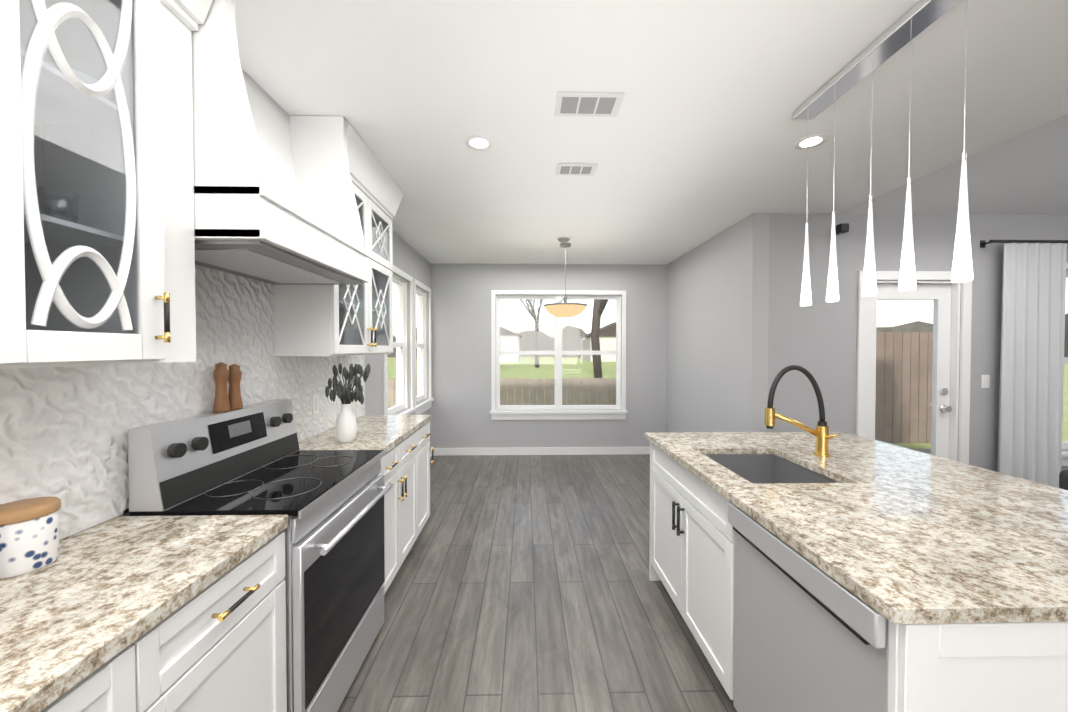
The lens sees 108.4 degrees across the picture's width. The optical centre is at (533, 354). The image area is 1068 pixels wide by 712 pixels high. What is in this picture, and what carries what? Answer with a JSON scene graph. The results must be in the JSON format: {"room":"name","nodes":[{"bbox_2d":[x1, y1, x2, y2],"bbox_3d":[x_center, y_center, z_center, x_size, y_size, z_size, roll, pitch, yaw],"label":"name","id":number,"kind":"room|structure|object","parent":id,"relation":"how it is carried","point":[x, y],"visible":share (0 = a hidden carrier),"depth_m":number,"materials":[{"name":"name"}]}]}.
{"room":"kitchen","nodes":[
{"label":"kitchen","id":0,"kind":"room"},
{"bbox_2d":[63,230,430,538],"bbox_3d":[-1.377,0.132,1.034,0.150,2.580,8.600,0,1,-1],"label":"wall","id":1,"kind":"structure","parent":0,"point":[408,259],"depth_m":4.07,"materials":[{"name":"grey paint"}]},
{"bbox_2d":[0,0,212,368],"bbox_3d":[-1.104,-0.565,0.908,0.388,1.177,0.476,0,1,-1],"label":"upper cabinet","id":2,"kind":"object","parent":1,"relation":"attached to","point":[97,252],"visible":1,"depth_m":0.96,"materials":[{"name":"white paint"}]},
{"bbox_2d":[0,264,364,539],"bbox_3d":[-1.295,0.082,0.934,0.010,0.848,4.200,0,1,-1],"label":"tile backsplash","id":3,"kind":"structure","parent":1,"relation":"attached to","point":[64,434],"depth_m":1.22,"materials":[{"name":"white tile"}]},
{"bbox_2d":[312,394,318,414],"bbox_3d":[-1.315,0.298,2.323,0.007,0.115,0.070,0,1,-1],"label":"electrical outlet plate","id":4,"kind":"object","parent":3,"relation":"attached to","point":[315,404],"visible":1,"depth_m":2.31,"materials":[{"name":"white plastic"}]},
{"bbox_2d":[192,0,369,284],"bbox_3d":[-1.061,-0.752,1.541,0.480,0.823,0.786,0,1,-1],"label":"range hood","id":5,"kind":"object","parent":1,"relation":"attached to","point":[274,200],"visible":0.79,"depth_m":1.31,"materials":[{"name":"white paint"}]},
{"bbox_2d":[273,122,403,355],"bbox_3d":[-1.134,-0.588,2.373,0.388,1.177,0.868,0,1,-1],"label":"upper cabinet","id":6,"kind":"object","parent":1,"relation":"attached to","point":[329,320],"visible":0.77,"depth_m":2.25,"materials":[{"name":"white paint"}]},
{"bbox_2d":[383,265,433,414],"bbox_3d":[-1.420,-0.078,4.290,0.200,1.575,1.730,0,1,-1],"label":"window","id":7,"kind":"structure","parent":1,"relation":"in","point":[400,345],"depth_m":4.26,"materials":[{"name":"clear glass"}]},
{"bbox_2d":[430,264,666,447],"bbox_3d":[0.275,0.063,5.293,3.330,2.580,0.150,0,1,-1],"label":"wall","id":8,"kind":"structure","parent":0,"point":[461,347],"depth_m":5.21,"materials":[{"name":"grey paint"}]},
{"bbox_2d":[434,447,649,455],"bbox_3d":[0.206,1.305,5.228,3.186,0.100,0.014,0,1,-1],"label":"baseboard","id":9,"kind":"structure","parent":8,"relation":"attached to","point":[546,451],"depth_m":5.22,"materials":[{"name":"white wood"}]},
{"bbox_2d":[490,290,627,419],"bbox_3d":[0.335,0.001,5.269,1.860,1.745,0.200,0,1,-1],"label":"window","id":10,"kind":"structure","parent":8,"relation":"in","point":[558,296],"depth_m":5.25,"materials":[{"name":"clear glass"}]},
{"bbox_2d":[337,449,930,711],"bbox_3d":[2.127,1.450,1.127,7.400,0.060,8.700,0,1,-1],"label":"floor","id":11,"kind":"structure","parent":0,"point":[521,583],"depth_m":2.15,"materials":[{"name":"grey wood"}]},
{"bbox_2d":[28,523,287,711],"bbox_3d":[-1.035,0.989,0.750,0.518,0.876,0.944,0,1,-1],"label":"base cabinet","id":12,"kind":"object","parent":11,"relation":"on","point":[221,648],"depth_m":0.93,"materials":[{"name":"white paint"}]},
{"bbox_2d":[0,515,287,711],"bbox_3d":[-1.015,0.542,0.031,0.528,0.040,2.368,0,1,-1],"label":"countertop","id":13,"kind":"structure","parent":12,"relation":"on","point":[110,579],"depth_m":0.84,"materials":[{"name":"beige stone"}]},
{"bbox_2d":[0,496,60,579],"bbox_3d":[-1.225,0.434,0.921,0.120,0.149,0.120,0,1,-1],"label":"canister","id":14,"kind":"object","parent":13,"relation":"on","point":[29,535],"visible":0.98,"depth_m":0.90,"materials":[{"name":"white ceramic"}]},
{"bbox_2d":[128,399,392,711],"bbox_3d":[-0.989,0.820,1.593,0.589,1.185,0.734,0,1,-1],"label":"range","id":15,"kind":"object","parent":11,"relation":"on","point":[252,459],"visible":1,"depth_m":1.43,"materials":[{"name":"silver metal"}]},
{"bbox_2d":[213,362,229,412],"bbox_3d":[-1.255,0.128,1.546,0.056,0.200,0.056,0,1,-1],"label":"pepper mill","id":16,"kind":"object","parent":15,"relation":"on","point":[221,377],"visible":1,"depth_m":1.53,"materials":[{"name":"brown wood"}]},
{"bbox_2d":[228,364,242,409],"bbox_3d":[-1.256,0.132,1.616,0.056,0.190,0.056,0,1,-1],"label":"pepper mill","id":17,"kind":"object","parent":15,"relation":"on","point":[234,393],"visible":0.92,"depth_m":1.60,"materials":[{"name":"brown wood"}]},
{"bbox_2d":[298,415,433,594],"bbox_3d":[-1.054,0.941,2.510,0.552,0.915,1.087,0,1,-1],"label":"base cabinet","id":18,"kind":"object","parent":11,"relation":"on","point":[403,441],"visible":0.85,"depth_m":2.41,"materials":[{"name":"white paint"}]},
{"bbox_2d":[325,363,370,442],"bbox_3d":[-1.038,0.266,2.182,0.228,0.444,0.200,0,1,-1],"label":"vase","id":19,"kind":"object","parent":18,"relation":"on","point":[346,427],"visible":1,"depth_m":2.14,"materials":[{"name":"ceramic"}]},
{"bbox_2d":[645,436,1067,711],"bbox_3d":[1.219,0.970,1.605,1.036,0.886,1.608,0,1,-1],"label":"kitchen island","id":20,"kind":"object","parent":11,"relation":"on","point":[937,663],"depth_m":0.80,"materials":[{"name":"paint"}]},
{"bbox_2d":[728,502,888,711],"bbox_3d":[1.033,0.983,1.138,0.622,0.874,0.608,0,1,-1],"label":"dishwasher","id":21,"kind":"object","parent":20,"relation":"in","point":[809,636],"visible":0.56,"depth_m":1.09,"materials":[{"name":"silver metal"}]},
{"bbox_2d":[645,432,1067,615],"bbox_3d":[0.987,0.512,1.594,0.560,0.030,1.630,0,1,-1],"label":"island countertop","id":22,"kind":"structure","parent":20,"relation":"on","point":[908,559],"depth_m":1.02,"materials":[{"name":"beige stone"}]},
{"bbox_2d":[705,452,840,483],"bbox_3d":[1.054,0.628,1.762,0.448,0.232,0.548,0,1,-1],"label":"sink","id":23,"kind":"object","parent":22,"relation":"in","point":[759,467],"depth_m":2.03,"materials":[{"name":"grey metal"}]},
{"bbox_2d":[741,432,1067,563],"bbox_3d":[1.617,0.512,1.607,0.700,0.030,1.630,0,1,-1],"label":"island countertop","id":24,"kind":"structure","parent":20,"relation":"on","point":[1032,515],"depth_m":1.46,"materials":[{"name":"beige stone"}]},
{"bbox_2d":[764,365,837,456],"bbox_3d":[1.287,0.272,1.859,0.317,0.443,0.112,0,1,-1],"label":"faucet","id":25,"kind":"object","parent":24,"relation":"on","point":[821,433],"visible":1,"depth_m":1.87,"materials":[{"name":"gold metal"}]},
{"bbox_2d":[1059,469,1067,489],"bbox_3d":[3.301,1.020,1.170,0.950,0.800,1.850,0,1,-1],"label":"sofa","id":26,"kind":"object","parent":11,"relation":"on","point":[1063,479],"visible":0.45,"depth_m":2.04,"materials":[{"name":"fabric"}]},
{"bbox_2d":[235,0,1067,264],"bbox_3d":[0.577,-1.189,1.053,4.060,0.060,8.600,0,1,-1],"label":"ceiling","id":27,"kind":"structure","parent":0,"point":[693,142],"depth_m":1.78,"materials":[{"name":"white paint"}]},
{"bbox_2d":[465,136,491,150],"bbox_3d":[-0.305,-1.171,2.135,0.150,0.006,0.150,0,1,-1],"label":"recessed light","id":28,"kind":"object","parent":27,"relation":"in","point":[478,143],"visible":1,"depth_m":2.14,"materials":[{"name":"white plastic"}]},
{"bbox_2d":[557,236,570,242],"bbox_3d":[0.307,-1.187,3.968,0.150,0.033,0.150,0,1,-1],"label":"smoke detector","id":29,"kind":"object","parent":27,"relation":"attached to","point":[563,239],"visible":1,"depth_m":3.93,"materials":[{"name":"white plastic"}]},
{"bbox_2d":[543,243,587,316],"bbox_3d":[0.342,-0.808,4.205,0.482,0.798,0.482,0,1,-1],"label":"pendant light","id":30,"kind":"object","parent":27,"relation":"hanging from","point":[564,309],"visible":1,"depth_m":4.08,"materials":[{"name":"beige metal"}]},
{"bbox_2d":[556,164,597,175],"bbox_3d":[0.268,-1.176,2.447,0.250,0.007,0.150,0,1,-1],"label":"ceiling vent","id":31,"kind":"object","parent":27,"relation":"in","point":[578,169],"visible":1,"depth_m":2.44,"materials":[{"name":"white metal"}]},
{"bbox_2d":[555,92,624,116],"bbox_3d":[0.252,-1.165,1.797,0.300,0.007,0.170,0,1,-1],"label":"ceiling vent","id":32,"kind":"object","parent":27,"relation":"in","point":[587,104],"visible":1,"depth_m":1.79,"materials":[{"name":"white metal"}]},
{"bbox_2d":[794,134,827,149],"bbox_3d":[1.525,-1.171,2.123,0.150,0.006,0.150,0,1,-1],"label":"recessed light","id":33,"kind":"object","parent":27,"relation":"in","point":[813,141],"visible":1,"depth_m":2.12,"materials":[{"name":"white plastic"}]},
{"bbox_2d":[792,0,960,119],"bbox_3d":[1.308,-1.085,1.505,0.100,0.154,0.722,0,1,-1],"label":"pendant light","id":34,"kind":"object","parent":27,"relation":"hanging from","point":[918,18],"depth_m":1.45,"materials":[{"name":"silver metal"}]},
{"bbox_2d":[800,223,811,305],"bbox_3d":[1.303,-0.415,1.773,0.100,0.379,0.070,0,1,-1],"label":"pendant light","id":35,"kind":"object","parent":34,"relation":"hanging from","point":[806,300],"depth_m":1.83,"materials":[{"name":"white glass"}]},
{"bbox_2d":[826,199,838,301],"bbox_3d":[1.306,-0.437,1.620,0.100,0.430,0.064,0,1,-1],"label":"pendant light","id":36,"kind":"object","parent":34,"relation":"hanging from","point":[832,295],"depth_m":1.67,"materials":[{"name":"white glass"}]},
{"bbox_2d":[862,177,876,295],"bbox_3d":[1.310,-0.442,1.445,0.100,0.444,0.060,0,1,-1],"label":"pendant light","id":37,"kind":"object","parent":34,"relation":"hanging from","point":[869,286],"depth_m":1.49,"materials":[{"name":"white glass"}]},
{"bbox_2d":[898,178,915,290],"bbox_3d":[1.313,-0.407,1.303,0.100,0.379,0.058,0,1,-1],"label":"pendant light","id":38,"kind":"object","parent":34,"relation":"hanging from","point":[907,278],"depth_m":1.34,"materials":[{"name":"white glass"}]},
{"bbox_2d":[951,0,972,282],"bbox_3d":[1.316,-0.626,1.135,0.100,0.823,0.055,0,1,-1],"label":"pendant light","id":39,"kind":"object","parent":27,"relation":"hanging from","point":[962,269],"depth_m":1.17,"materials":[{"name":"white glass"}]},
{"bbox_2d":[666,213,768,432],"bbox_3d":[1.891,0.080,4.257,0.140,2.580,1.990,0,1,-1],"label":"wall","id":40,"kind":"structure","parent":0,"point":[717,302],"depth_m":3.78,"materials":[{"name":"grey paint"}]},
{"bbox_2d":[767,213,1067,471],"bbox_3d":[3.855,-0.508,3.363,3.750,3.784,0.140,0,1,-1],"label":"wall","id":41,"kind":"structure","parent":0,"point":[817,338],"depth_m":3.27,"materials":[{"name":"grey paint"}]},
{"bbox_2d":[831,223,848,234],"bbox_3d":[2.543,-1.046,3.201,0.070,0.075,0.108,0,1,-1],"label":"security camera","id":42,"kind":"object","parent":41,"relation":"attached to","point":[842,228],"visible":0.88,"depth_m":3.15,"materials":[{"name":"black plastic"}]},
{"bbox_2d":[856,271,971,464],"bbox_3d":[3.231,0.337,3.348,0.970,2.095,0.150,0,1,-1],"label":"back door","id":43,"kind":"structure","parent":41,"relation":"in","point":[950,337],"depth_m":3.33,"materials":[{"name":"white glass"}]},
{"bbox_2d":[981,375,989,387],"bbox_3d":[3.867,0.228,3.298,0.070,0.115,0.009,0,1,-1],"label":"switch plate","id":44,"kind":"object","parent":41,"relation":"attached to","point":[985,381],"visible":1,"depth_m":3.30,"materials":[{"name":"white plastic"}]},
{"bbox_2d":[980,240,1067,247],"bbox_3d":[4.658,-0.944,3.251,1.750,0.060,0.100,0,1,-1],"label":"curtain rod","id":45,"kind":"object","parent":41,"relation":"attached to","point":[983,243],"visible":1,"depth_m":3.19,"materials":[{"name":"black metal"}]},
{"bbox_2d":[997,243,1066,487],"bbox_3d":[4.174,0.222,3.221,0.540,2.300,0.077,0,1,-1],"label":"curtain","id":46,"kind":"object","parent":45,"relation":"hanging from","point":[1032,364],"visible":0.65,"depth_m":3.21,"materials":[{"name":"white fabric"}]},
{"bbox_2d":[1061,262,1067,465],"bbox_3d":[4.781,0.082,3.367,1.250,1.745,0.190,0,1,-1],"label":"window","id":47,"kind":"structure","parent":41,"relation":"in","point":[1064,455],"depth_m":3.37,"materials":[{"name":"clear glass"}]},
{"bbox_2d":[837,114,1067,214],"bbox_3d":[4.212,-1.658,0.121,3.171,1.380,6.600,0,1,-1],"label":"ceiling","id":48,"kind":"structure","parent":0,"point":[1025,173],"depth_m":2.96,"materials":[{"name":"grey paint"}]},
{"label":"outside","id":49,"kind":"structure","parent":0,"visible":0},
{"bbox_2d":[387,357,1067,448],"bbox_3d":[-0.624,1.174,32.427,140.000,0.190,115.000,0,1,-1],"label":"ground","id":50,"kind":"structure","parent":49,"point":[516,372],"depth_m":27.08,"materials":[{"name":"green plant"}]},
{"bbox_2d":[388,378,615,407],"bbox_3d":[-3.659,0.967,7.582,10.900,1.020,0.060,0,1,-1],"label":"fence","id":51,"kind":"object","parent":50,"relation":"on","point":[523,392],"depth_m":7.63,"materials":[{"name":"brown wood"}]},
{"bbox_2d":[520,299,542,367],"bbox_3d":[0.112,-3.385,31.994,4.684,9.055,5.630,0,1,-1],"label":"tree","id":52,"kind":"object","parent":50,"relation":"on","point":[535,318],"depth_m":32.61,"materials":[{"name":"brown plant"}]},
{"bbox_2d":[500,322,615,361],"bbox_3d":[2.990,-1.878,50.959,26.800,5.400,10.400,0,1,-1],"label":"neighbouring house","id":53,"kind":"structure","parent":50,"relation":"on","point":[606,339],"depth_m":47.90,"materials":[{"name":"grey brick"}]},
{"bbox_2d":[591,300,607,377],"bbox_3d":[4.197,-4.673,20.417,5.480,12.014,2.620,0,1,-1],"label":"tree","id":54,"kind":"object","parent":50,"relation":"on","point":[600,304],"depth_m":20.88,"materials":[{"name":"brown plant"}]},
{"bbox_2d":[387,313,1067,356],"bbox_3d":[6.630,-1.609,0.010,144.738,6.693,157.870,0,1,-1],"label":"tree","id":55,"kind":"object","parent":50,"relation":"on","point":[523,342],"depth_m":70.97,"materials":[{"name":"brown plant"}]},
{"bbox_2d":[875,332,932,442],"bbox_3d":[5.415,0.549,6.513,7.000,1.889,0.060,0,1,-1],"label":"fence","id":56,"kind":"object","parent":50,"relation":"on","point":[918,393],"depth_m":6.50,"materials":[{"name":"brown wood"}]}
]}

